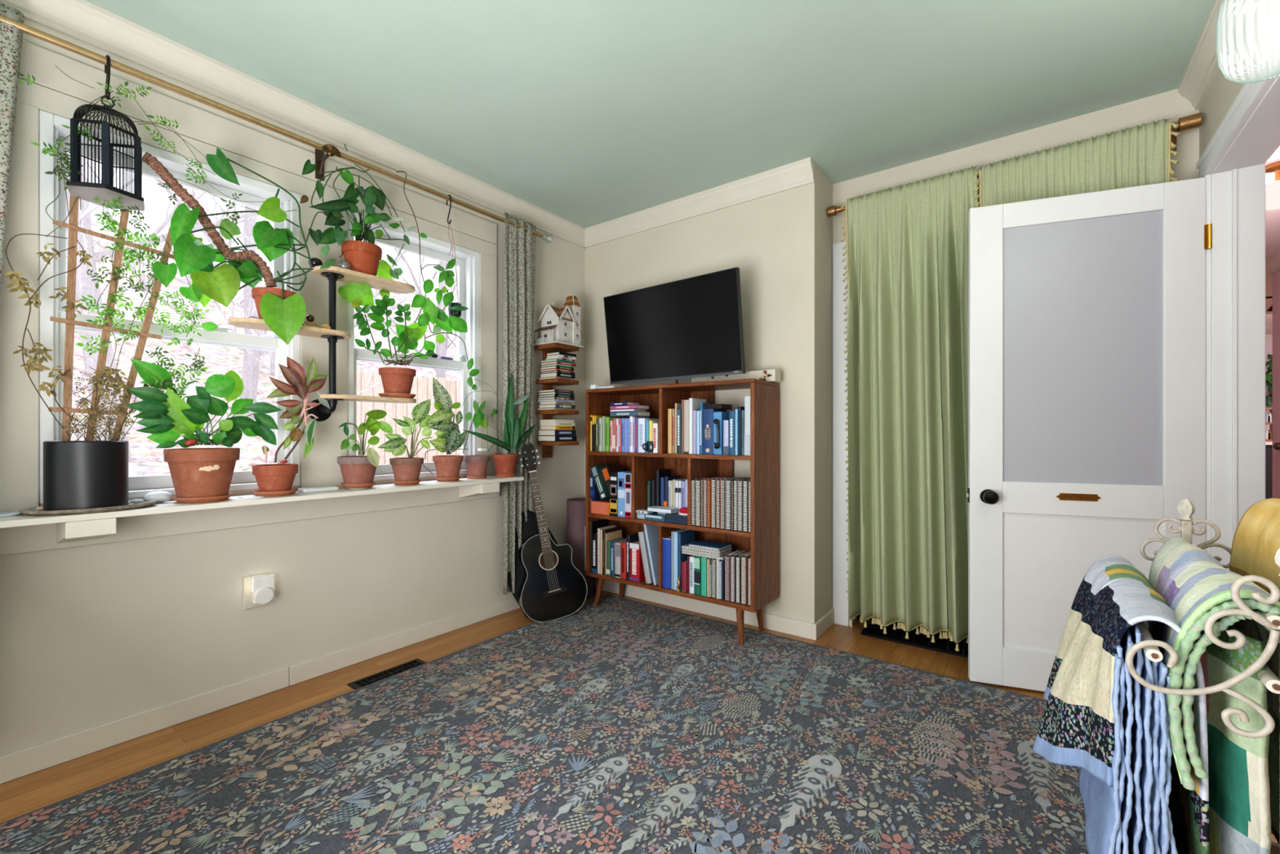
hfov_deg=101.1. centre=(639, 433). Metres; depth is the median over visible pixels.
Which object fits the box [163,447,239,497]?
pot
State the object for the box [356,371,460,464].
fence
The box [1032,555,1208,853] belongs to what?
patchwork quilt
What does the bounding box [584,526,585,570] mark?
book
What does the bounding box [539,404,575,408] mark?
book
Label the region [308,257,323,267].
stone
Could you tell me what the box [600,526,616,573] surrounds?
book
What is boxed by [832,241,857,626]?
trim
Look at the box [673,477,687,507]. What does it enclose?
book
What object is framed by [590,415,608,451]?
book
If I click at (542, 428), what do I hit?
book
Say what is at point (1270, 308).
wall sconce
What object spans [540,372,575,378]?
book
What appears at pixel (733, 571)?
spiral notebook
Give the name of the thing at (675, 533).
book
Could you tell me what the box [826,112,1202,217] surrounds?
curtain rod
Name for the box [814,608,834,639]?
baseboard
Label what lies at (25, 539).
trim
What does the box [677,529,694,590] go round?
book
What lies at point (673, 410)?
book
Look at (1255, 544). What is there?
quilt
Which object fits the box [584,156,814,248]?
trim
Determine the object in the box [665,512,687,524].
book
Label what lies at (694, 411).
book
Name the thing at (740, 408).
book
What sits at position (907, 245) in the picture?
curtain
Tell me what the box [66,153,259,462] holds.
bare tree
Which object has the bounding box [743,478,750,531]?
spiral notebook
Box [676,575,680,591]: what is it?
figurine
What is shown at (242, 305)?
bare tree
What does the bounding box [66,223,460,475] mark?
ground
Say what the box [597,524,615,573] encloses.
book
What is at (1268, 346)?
wall
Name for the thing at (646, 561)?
book
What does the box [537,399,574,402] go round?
book
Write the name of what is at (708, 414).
book
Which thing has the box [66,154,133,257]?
bare tree
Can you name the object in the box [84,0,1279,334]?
ceiling
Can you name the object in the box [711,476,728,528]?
spiral notebook
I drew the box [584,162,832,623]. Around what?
wall
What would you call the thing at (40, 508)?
pebble
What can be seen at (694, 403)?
book
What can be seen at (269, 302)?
pot
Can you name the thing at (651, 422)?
book
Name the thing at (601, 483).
box
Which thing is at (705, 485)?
spiral notebook
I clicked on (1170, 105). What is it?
wall
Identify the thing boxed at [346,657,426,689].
floor vent
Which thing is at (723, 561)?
book
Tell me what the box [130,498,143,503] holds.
pebble
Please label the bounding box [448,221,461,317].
hanging pot
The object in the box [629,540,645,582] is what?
book
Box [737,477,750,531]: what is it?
spiral notebook
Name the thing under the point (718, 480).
spiral notebook
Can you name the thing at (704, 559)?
book
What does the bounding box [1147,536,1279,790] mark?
quilt
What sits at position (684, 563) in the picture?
book
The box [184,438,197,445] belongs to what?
ornament
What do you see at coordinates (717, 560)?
book
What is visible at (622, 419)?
book
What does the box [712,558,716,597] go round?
spiral notebook
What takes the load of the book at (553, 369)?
on the book at (550, 371)
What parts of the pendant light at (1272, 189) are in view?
globe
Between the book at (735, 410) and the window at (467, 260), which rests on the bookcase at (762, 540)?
the book at (735, 410)
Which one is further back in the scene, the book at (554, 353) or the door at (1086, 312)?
the book at (554, 353)
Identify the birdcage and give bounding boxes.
[66,95,144,211]
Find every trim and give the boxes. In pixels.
[0,0,585,248]
[0,40,497,511]
[0,486,499,555]
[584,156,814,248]
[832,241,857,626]
[1177,0,1223,110]
[1196,76,1279,569]
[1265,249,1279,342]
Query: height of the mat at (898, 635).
0.068 m
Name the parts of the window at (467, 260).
sash, sash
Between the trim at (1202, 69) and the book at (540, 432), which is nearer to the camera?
the trim at (1202, 69)
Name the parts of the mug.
handle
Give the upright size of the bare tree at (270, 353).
3.990 m
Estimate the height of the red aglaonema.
0.556 m
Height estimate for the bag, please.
0.623 m
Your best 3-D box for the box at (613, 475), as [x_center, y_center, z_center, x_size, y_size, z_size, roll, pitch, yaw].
[-0.095,0.357,3.173,0.058,0.254,0.203,0,0,37]
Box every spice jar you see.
[1265,413,1268,422]
[1265,430,1268,439]
[1268,413,1271,422]
[1268,430,1271,439]
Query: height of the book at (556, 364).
0.011 m
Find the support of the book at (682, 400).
on the bookcase at (762, 540)
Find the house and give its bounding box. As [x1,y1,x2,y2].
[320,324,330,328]
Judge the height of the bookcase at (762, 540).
1.314 m
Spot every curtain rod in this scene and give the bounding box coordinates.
[0,14,542,237]
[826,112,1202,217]
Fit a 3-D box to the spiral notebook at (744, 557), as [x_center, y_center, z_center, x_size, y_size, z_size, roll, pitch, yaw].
[0.555,0.723,2.653,0.031,0.238,0.153,0,0,37]
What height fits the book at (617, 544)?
0.201 m
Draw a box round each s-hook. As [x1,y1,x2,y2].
[104,54,110,99]
[446,194,451,224]
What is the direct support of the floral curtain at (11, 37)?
hanging from the curtain rod at (331, 151)
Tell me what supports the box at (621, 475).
on the bookcase at (762, 540)
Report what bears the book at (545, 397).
on the book at (544, 400)
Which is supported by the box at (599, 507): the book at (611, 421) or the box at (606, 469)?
the box at (606, 469)
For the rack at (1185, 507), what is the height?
0.904 m
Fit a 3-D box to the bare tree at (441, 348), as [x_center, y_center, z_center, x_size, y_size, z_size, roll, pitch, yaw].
[-3.714,-4.322,9.491,4.005,8.482,2.942,0,0,-44]
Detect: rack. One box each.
[1124,498,1279,737]
[1265,407,1272,441]
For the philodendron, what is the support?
on the plant shelf at (334, 273)
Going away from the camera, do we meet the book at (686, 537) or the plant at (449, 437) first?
the plant at (449, 437)
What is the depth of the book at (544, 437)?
3.23 m
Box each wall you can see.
[0,18,584,755]
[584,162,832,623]
[832,88,1199,626]
[1199,70,1244,177]
[1265,342,1272,430]
[1272,270,1279,498]
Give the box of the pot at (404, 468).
[389,457,423,480]
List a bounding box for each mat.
[567,497,595,599]
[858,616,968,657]
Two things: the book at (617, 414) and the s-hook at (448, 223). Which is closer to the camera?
the s-hook at (448, 223)
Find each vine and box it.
[4,65,297,511]
[422,351,504,479]
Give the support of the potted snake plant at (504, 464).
on the window ledge
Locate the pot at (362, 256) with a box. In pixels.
[341,240,382,275]
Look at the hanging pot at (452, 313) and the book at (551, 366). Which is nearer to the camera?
the hanging pot at (452, 313)
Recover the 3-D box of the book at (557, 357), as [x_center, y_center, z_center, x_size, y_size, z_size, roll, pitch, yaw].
[-0.499,-0.455,3.284,0.115,0.013,0.140,0,0,37]
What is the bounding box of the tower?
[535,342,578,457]
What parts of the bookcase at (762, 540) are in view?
leg, panel, leg, panel, panel, panel, panel, panel, panel, iron handle, leg, leg, panel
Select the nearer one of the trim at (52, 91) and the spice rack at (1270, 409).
the trim at (52, 91)
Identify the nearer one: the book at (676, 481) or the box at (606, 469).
the book at (676, 481)
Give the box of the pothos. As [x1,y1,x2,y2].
[300,143,427,307]
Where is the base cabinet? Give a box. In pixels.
[1265,441,1272,498]
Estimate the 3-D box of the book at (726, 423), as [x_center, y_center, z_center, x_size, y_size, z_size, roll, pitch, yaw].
[0.476,0.022,2.713,0.028,0.175,0.153,0,0,37]
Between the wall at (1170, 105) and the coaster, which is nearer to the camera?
the coaster
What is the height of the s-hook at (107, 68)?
0.144 m
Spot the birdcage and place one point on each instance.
(87, 191)
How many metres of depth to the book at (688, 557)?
2.79 m
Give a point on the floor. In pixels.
(27, 793)
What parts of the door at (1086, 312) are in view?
knob, panel, frosted pane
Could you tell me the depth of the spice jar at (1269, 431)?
7.17 m
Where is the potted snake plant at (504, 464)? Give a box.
[462,371,536,477]
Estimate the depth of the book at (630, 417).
3.01 m
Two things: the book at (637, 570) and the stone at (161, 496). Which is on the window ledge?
the stone at (161, 496)
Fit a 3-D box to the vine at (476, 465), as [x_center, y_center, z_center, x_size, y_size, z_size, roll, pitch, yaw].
[-0.870,-0.100,2.856,0.134,0.685,0.640,0,0,37]
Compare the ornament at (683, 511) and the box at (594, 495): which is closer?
the ornament at (683, 511)
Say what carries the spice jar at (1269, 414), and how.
on the spice rack at (1270, 409)
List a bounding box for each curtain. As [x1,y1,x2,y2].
[0,1,24,291]
[502,212,535,594]
[840,165,977,651]
[973,118,1180,207]
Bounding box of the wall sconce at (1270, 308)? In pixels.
[1265,296,1272,311]
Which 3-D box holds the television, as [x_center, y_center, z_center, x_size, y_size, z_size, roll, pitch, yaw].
[0.208,-0.552,3.039,0.925,0.575,0.244,0,0,40]
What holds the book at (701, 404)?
on the bookcase at (762, 540)
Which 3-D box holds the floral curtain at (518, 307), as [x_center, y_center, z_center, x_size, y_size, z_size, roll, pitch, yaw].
[-0.699,-0.168,3.068,0.061,2.155,0.240,0,0,37]
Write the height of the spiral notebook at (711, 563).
0.173 m
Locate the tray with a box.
[18,499,157,515]
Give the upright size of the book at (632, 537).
0.257 m
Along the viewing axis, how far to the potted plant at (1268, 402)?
7.26 m
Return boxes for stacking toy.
[302,314,319,327]
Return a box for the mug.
[642,440,653,453]
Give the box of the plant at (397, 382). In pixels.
[352,295,434,398]
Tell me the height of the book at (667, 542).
0.270 m
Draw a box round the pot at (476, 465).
[463,455,489,476]
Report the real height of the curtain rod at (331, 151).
0.132 m
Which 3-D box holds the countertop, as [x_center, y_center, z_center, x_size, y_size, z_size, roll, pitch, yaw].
[9.053,0.135,6.904,2.240,0.040,0.670,0,0,37]
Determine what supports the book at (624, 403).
on the book at (627, 406)
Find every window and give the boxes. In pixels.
[39,109,300,504]
[347,210,479,480]
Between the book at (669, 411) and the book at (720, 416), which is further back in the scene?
the book at (669, 411)
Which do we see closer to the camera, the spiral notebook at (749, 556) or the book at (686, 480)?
the spiral notebook at (749, 556)
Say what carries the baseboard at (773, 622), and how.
attached to the wall at (780, 244)
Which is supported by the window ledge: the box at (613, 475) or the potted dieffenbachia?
the potted dieffenbachia
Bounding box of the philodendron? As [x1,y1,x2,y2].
[141,147,313,345]
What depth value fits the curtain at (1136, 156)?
2.21 m
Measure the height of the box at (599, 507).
0.075 m
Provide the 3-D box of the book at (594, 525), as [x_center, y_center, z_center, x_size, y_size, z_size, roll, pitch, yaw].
[-0.255,0.690,3.261,0.018,0.305,0.152,0,0,37]
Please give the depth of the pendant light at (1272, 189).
2.70 m
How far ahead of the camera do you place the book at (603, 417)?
3.14 m
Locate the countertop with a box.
[1265,441,1272,444]
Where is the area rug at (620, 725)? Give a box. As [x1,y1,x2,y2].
[0,594,1088,853]
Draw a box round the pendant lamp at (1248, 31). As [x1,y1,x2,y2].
[1216,0,1279,84]
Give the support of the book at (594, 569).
on the bookcase at (762, 540)
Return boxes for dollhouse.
[533,294,584,347]
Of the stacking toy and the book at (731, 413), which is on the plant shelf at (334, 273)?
the stacking toy
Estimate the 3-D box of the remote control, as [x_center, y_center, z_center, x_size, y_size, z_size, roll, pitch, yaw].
[-0.194,-0.274,3.133,0.120,0.015,0.045,0,0,32]
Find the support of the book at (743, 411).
on the bookcase at (762, 540)
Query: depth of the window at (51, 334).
1.86 m
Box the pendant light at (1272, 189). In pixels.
[1265,160,1279,209]
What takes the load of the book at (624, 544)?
on the bookcase at (762, 540)
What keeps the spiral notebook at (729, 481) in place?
on the bookcase at (762, 540)
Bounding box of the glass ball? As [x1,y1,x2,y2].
[459,355,465,361]
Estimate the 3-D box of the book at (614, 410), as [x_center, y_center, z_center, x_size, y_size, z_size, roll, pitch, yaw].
[-0.068,-0.133,3.119,0.178,0.014,0.125,0,0,37]
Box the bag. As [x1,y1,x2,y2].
[507,509,557,617]
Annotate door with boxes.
[966,177,1211,691]
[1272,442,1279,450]
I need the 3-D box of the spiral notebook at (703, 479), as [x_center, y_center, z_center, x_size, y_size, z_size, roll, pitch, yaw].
[0.367,0.360,2.794,0.013,0.248,0.153,0,0,37]
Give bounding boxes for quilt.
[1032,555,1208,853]
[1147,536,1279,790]
[1181,619,1279,853]
[1229,497,1279,845]
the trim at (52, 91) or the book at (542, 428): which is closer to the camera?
the trim at (52, 91)
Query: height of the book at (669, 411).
0.242 m
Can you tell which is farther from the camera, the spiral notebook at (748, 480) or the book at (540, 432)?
the book at (540, 432)
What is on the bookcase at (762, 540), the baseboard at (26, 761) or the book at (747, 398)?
the book at (747, 398)
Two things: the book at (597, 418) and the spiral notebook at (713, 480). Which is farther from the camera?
the book at (597, 418)
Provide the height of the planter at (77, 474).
0.212 m
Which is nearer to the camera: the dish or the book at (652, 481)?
the dish
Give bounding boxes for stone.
[143,490,172,502]
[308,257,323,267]
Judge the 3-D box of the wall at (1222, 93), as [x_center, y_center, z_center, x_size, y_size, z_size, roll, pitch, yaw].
[1.180,-0.167,0.615,0.110,2.444,5.000,0,0,37]
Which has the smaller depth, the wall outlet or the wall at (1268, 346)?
the wall outlet
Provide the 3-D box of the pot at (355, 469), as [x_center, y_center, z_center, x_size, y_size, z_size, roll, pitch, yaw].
[-1.242,0.166,2.327,0.166,0.128,0.166,0,0,37]
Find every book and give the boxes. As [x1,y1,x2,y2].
[537,389,573,393]
[537,394,574,398]
[537,396,573,399]
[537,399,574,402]
[537,408,573,410]
[537,435,577,441]
[538,376,574,380]
[538,391,573,395]
[538,430,576,435]
[539,400,573,404]
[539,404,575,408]
[539,419,573,422]
[539,422,574,426]
[539,426,575,430]
[540,359,574,364]
[540,360,576,366]
[540,368,573,372]
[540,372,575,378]
[541,363,574,368]
[541,365,573,370]
[541,370,574,373]
[545,356,574,361]
[546,351,576,356]
[546,354,575,359]
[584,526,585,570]
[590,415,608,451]
[590,519,608,572]
[591,415,603,451]
[591,532,597,573]
[594,416,602,451]
[596,417,598,451]
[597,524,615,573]
[598,417,602,451]
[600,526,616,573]
[602,416,620,451]
[602,526,621,574]
[604,417,616,451]
[605,529,622,574]
[606,537,622,575]
[609,404,648,409]
[609,408,646,412]
[609,411,650,417]
[609,420,613,451]
[610,401,639,405]
[610,537,626,576]
[612,417,618,451]
[614,539,626,577]
[616,418,618,452]
[618,417,621,452]
[621,417,624,452]
[621,540,626,578]
[624,417,626,452]
[626,417,629,452]
[626,530,642,579]
[629,416,648,452]
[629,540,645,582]
[632,417,649,452]
[635,417,638,452]
[638,417,658,452]
[638,530,653,583]
[643,524,657,585]
[645,420,648,453]
[647,480,650,506]
[647,505,678,514]
[648,420,658,453]
[650,479,654,512]
[653,422,658,453]
[654,468,671,513]
[660,476,664,506]
[662,536,671,588]
[663,475,679,506]
[667,408,671,453]
[668,480,671,506]
[671,408,675,453]
[671,480,673,507]
[671,528,680,589]
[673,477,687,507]
[673,528,688,590]
[675,403,681,453]
[675,479,684,512]
[676,407,681,453]
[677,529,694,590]
[678,480,684,512]
[680,560,687,591]
[681,399,684,453]
[681,480,684,507]
[683,400,688,453]
[684,479,687,507]
[687,555,691,592]
[688,398,706,453]
[689,555,694,593]
[693,410,696,453]
[693,555,702,595]
[696,410,699,453]
[699,402,716,453]
[701,556,709,595]
[702,408,726,454]
[704,404,731,409]
[706,557,712,596]
[713,411,728,454]
[716,558,719,599]
[722,560,724,599]
[723,420,728,454]
[728,410,734,454]
[734,408,737,455]
[737,406,744,455]
[742,409,744,455]
[744,395,750,455]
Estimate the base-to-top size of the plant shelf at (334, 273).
0.630 m
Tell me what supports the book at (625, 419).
on the bookcase at (762, 540)
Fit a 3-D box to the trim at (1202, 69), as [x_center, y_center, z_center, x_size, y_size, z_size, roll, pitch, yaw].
[0.902,-1.336,0.386,0.060,0.106,4.300,0,0,37]
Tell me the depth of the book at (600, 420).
3.15 m
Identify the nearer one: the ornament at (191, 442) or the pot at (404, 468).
the ornament at (191, 442)
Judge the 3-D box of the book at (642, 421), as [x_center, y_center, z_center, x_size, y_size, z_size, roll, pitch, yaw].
[0.051,0.013,3.031,0.046,0.193,0.153,0,0,37]
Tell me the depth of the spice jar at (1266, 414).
7.19 m
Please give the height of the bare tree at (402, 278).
9.086 m
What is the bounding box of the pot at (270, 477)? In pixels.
[252,463,297,492]
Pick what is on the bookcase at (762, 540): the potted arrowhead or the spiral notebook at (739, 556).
the spiral notebook at (739, 556)
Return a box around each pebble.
[35,506,43,511]
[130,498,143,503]
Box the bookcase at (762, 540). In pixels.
[585,378,779,645]
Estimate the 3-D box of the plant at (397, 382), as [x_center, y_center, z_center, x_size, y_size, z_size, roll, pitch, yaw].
[-1.129,-0.390,2.428,0.158,0.461,0.427,0,0,37]
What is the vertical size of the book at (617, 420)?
0.195 m
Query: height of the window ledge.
0.105 m
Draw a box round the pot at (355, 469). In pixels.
[337,455,379,484]
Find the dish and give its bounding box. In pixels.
[0,511,22,517]
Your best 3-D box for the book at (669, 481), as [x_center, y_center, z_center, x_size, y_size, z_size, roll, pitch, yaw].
[0.203,0.375,3.014,0.016,0.218,0.133,0,0,37]
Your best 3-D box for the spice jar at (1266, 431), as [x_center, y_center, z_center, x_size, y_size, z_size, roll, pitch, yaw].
[8.574,0.020,7.195,0.056,0.130,0.053,0,0,37]
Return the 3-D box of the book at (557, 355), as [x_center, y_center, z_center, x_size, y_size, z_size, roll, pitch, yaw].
[-0.491,-0.469,3.279,0.115,0.015,0.142,0,0,37]
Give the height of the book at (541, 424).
0.021 m
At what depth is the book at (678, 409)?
2.82 m
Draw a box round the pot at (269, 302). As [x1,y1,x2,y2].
[251,287,296,319]
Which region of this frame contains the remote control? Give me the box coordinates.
[596,385,617,388]
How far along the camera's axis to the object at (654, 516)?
2.94 m
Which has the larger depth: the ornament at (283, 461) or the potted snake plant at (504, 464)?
the potted snake plant at (504, 464)
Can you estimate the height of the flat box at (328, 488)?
0.016 m
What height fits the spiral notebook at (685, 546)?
0.014 m
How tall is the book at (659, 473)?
0.272 m
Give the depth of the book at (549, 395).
3.22 m
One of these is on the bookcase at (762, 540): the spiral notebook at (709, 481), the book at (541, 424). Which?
the spiral notebook at (709, 481)
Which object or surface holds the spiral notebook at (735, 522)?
on the bookcase at (762, 540)
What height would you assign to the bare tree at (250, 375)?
8.767 m
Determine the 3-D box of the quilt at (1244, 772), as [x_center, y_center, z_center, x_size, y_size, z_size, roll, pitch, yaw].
[1.089,0.474,0.998,0.137,0.437,0.587,0,0,37]
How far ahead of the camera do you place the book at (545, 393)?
3.22 m
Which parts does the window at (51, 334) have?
sash, sash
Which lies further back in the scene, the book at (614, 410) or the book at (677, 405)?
the book at (614, 410)
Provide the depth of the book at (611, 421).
3.10 m
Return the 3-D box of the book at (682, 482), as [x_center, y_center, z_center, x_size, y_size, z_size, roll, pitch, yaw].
[0.276,0.374,2.960,0.020,0.219,0.133,0,0,37]
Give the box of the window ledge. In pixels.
[0,475,524,542]
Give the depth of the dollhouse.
3.26 m
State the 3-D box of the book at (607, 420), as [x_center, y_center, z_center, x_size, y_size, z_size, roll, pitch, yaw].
[-0.154,0.007,3.184,0.029,0.204,0.153,0,0,37]
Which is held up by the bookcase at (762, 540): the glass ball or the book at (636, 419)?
the book at (636, 419)
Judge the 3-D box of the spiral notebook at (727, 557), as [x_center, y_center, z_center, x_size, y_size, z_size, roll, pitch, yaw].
[0.483,0.728,2.707,0.031,0.228,0.153,0,0,37]
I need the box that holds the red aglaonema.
[252,356,329,497]
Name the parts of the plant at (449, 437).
pot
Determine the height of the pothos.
0.689 m
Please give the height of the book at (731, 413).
0.220 m
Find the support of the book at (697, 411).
on the bookcase at (762, 540)
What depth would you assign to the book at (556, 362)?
3.22 m
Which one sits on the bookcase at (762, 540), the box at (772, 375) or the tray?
the box at (772, 375)
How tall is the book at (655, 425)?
0.164 m
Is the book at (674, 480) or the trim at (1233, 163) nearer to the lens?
the trim at (1233, 163)
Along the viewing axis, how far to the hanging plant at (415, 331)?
2.56 m
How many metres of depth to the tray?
1.59 m
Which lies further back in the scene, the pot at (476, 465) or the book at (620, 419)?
the book at (620, 419)
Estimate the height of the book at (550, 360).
0.013 m
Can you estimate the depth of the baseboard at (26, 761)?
2.00 m
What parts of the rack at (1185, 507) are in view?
post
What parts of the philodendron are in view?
mossy stem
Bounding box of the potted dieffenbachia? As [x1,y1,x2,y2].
[377,399,432,485]
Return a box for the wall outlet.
[243,573,267,609]
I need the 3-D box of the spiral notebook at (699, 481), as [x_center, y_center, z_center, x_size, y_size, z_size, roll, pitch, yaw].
[0.348,0.362,2.808,0.028,0.244,0.153,0,0,37]
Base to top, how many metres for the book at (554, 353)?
0.016 m
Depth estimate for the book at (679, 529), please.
2.85 m
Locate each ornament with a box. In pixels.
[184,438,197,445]
[280,459,288,463]
[678,507,687,515]
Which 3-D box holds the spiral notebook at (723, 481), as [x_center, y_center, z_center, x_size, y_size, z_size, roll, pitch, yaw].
[0.462,0.358,2.723,0.027,0.253,0.153,0,0,37]
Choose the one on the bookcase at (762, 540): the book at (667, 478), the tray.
the book at (667, 478)
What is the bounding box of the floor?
[0,588,1278,843]
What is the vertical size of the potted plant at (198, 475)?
0.487 m
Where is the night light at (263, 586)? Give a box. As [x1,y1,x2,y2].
[252,573,275,604]
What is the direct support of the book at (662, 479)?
on the bookcase at (762, 540)
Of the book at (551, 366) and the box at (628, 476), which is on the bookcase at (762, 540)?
the box at (628, 476)
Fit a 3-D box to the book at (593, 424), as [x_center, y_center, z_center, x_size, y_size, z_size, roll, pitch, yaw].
[-0.240,0.001,3.250,0.014,0.216,0.153,0,0,37]
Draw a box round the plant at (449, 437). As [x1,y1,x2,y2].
[425,377,466,481]
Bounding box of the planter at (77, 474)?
[43,440,128,511]
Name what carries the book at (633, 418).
on the bookcase at (762, 540)
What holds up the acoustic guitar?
on the area rug at (620, 725)
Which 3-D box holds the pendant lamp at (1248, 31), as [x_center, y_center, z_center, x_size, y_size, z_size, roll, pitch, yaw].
[1.427,-0.973,1.180,0.185,0.320,0.184,0,0,37]
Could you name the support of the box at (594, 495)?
on the bookcase at (762, 540)
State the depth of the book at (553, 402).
3.22 m
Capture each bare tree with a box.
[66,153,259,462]
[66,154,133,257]
[92,177,408,420]
[126,217,406,376]
[145,189,402,421]
[355,248,456,377]
[382,257,456,347]
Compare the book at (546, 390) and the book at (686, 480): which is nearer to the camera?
the book at (686, 480)
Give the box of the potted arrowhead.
[337,409,392,488]
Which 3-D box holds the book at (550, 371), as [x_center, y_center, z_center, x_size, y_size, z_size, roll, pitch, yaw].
[-0.510,-0.374,3.276,0.145,0.010,0.150,0,0,37]
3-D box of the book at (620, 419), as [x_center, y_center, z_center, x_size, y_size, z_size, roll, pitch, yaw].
[-0.075,0.011,3.125,0.018,0.196,0.153,0,0,37]
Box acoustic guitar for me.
[518,443,586,622]
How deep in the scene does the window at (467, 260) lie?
2.86 m
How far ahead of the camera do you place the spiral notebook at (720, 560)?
2.67 m
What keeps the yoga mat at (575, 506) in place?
on the floor
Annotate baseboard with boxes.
[0,595,519,783]
[595,577,817,639]
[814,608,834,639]
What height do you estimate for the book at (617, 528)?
0.263 m
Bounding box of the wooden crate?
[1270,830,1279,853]
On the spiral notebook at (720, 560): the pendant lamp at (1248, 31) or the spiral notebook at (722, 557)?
the spiral notebook at (722, 557)
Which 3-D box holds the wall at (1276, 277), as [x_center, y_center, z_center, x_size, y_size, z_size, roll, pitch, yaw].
[3.471,-0.167,1.978,0.100,2.444,5.670,0,0,37]
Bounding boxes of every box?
[297,485,338,493]
[590,384,600,389]
[590,463,611,499]
[590,470,606,512]
[591,498,609,515]
[601,464,624,491]
[609,470,631,515]
[617,470,631,516]
[625,472,631,517]
[636,509,653,514]
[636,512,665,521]
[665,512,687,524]
[691,368,780,382]
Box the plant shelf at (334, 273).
[227,265,416,421]
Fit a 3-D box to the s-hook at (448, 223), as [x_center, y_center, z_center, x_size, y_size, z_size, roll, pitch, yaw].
[-0.978,-1.145,2.696,0.040,0.151,0.006,0,0,37]
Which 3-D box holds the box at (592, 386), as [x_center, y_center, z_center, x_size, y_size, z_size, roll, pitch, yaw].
[-0.269,-0.279,3.183,0.042,0.026,0.050,0,0,37]
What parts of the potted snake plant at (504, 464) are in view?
pot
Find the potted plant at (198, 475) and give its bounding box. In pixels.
[125,358,281,503]
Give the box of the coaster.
[238,494,263,497]
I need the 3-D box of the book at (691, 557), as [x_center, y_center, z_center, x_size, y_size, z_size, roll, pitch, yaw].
[0.316,0.746,2.833,0.028,0.192,0.153,0,0,37]
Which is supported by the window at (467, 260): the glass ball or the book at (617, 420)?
the glass ball
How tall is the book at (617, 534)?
0.247 m
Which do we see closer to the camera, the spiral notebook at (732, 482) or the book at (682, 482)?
the spiral notebook at (732, 482)
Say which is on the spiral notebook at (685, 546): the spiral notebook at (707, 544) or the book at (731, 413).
the spiral notebook at (707, 544)
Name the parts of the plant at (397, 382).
pot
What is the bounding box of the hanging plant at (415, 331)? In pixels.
[391,170,468,360]
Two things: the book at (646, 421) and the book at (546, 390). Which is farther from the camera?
the book at (546, 390)
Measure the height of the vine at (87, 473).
1.422 m
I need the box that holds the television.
[603,266,745,384]
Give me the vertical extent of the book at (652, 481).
0.216 m
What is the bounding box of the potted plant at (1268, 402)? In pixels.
[1265,354,1272,407]
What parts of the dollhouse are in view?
gable trim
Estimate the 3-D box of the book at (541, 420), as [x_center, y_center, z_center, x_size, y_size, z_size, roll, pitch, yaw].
[-0.516,-0.075,3.272,0.140,0.016,0.160,0,0,37]
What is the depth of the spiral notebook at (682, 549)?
2.75 m
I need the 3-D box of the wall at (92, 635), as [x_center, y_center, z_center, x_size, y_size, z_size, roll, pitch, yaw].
[-1.638,-0.167,2.100,0.140,2.444,3.994,0,0,37]
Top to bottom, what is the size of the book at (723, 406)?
0.024 m
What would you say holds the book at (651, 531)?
on the bookcase at (762, 540)
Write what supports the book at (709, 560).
on the bookcase at (762, 540)
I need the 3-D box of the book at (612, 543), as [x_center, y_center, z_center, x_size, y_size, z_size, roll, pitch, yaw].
[-0.118,0.741,3.158,0.028,0.203,0.153,0,0,37]
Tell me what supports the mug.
on the bookcase at (762, 540)
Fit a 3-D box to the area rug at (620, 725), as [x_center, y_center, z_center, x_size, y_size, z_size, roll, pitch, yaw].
[-0.152,1.049,1.465,2.442,0.011,3.062,0,0,37]
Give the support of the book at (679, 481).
on the bookcase at (762, 540)
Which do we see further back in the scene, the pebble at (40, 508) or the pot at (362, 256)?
the pot at (362, 256)
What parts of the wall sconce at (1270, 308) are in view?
lamp shade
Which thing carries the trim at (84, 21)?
attached to the wall at (92, 635)
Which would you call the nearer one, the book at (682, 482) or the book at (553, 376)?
the book at (682, 482)
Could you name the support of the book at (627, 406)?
on the book at (614, 410)
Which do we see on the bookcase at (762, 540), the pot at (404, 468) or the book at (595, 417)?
the book at (595, 417)
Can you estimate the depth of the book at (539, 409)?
3.22 m
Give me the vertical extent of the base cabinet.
0.940 m
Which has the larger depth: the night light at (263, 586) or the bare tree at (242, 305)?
the bare tree at (242, 305)
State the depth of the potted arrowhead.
2.29 m
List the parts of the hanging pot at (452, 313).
pot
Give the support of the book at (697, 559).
on the bookcase at (762, 540)
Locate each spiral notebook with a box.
[681,541,732,553]
[681,548,732,556]
[682,551,731,559]
[688,539,731,551]
[691,477,704,525]
[696,477,705,525]
[701,476,716,526]
[703,476,718,526]
[707,479,711,527]
[709,562,712,596]
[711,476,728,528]
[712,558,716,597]
[716,476,730,528]
[719,559,724,599]
[720,476,738,528]
[724,549,741,600]
[726,476,742,529]
[730,549,747,601]
[731,479,734,529]
[733,477,747,530]
[736,550,750,603]
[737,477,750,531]
[741,551,750,604]
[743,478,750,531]
[748,480,750,532]
[748,555,750,604]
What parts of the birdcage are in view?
post, post, post, post, post, post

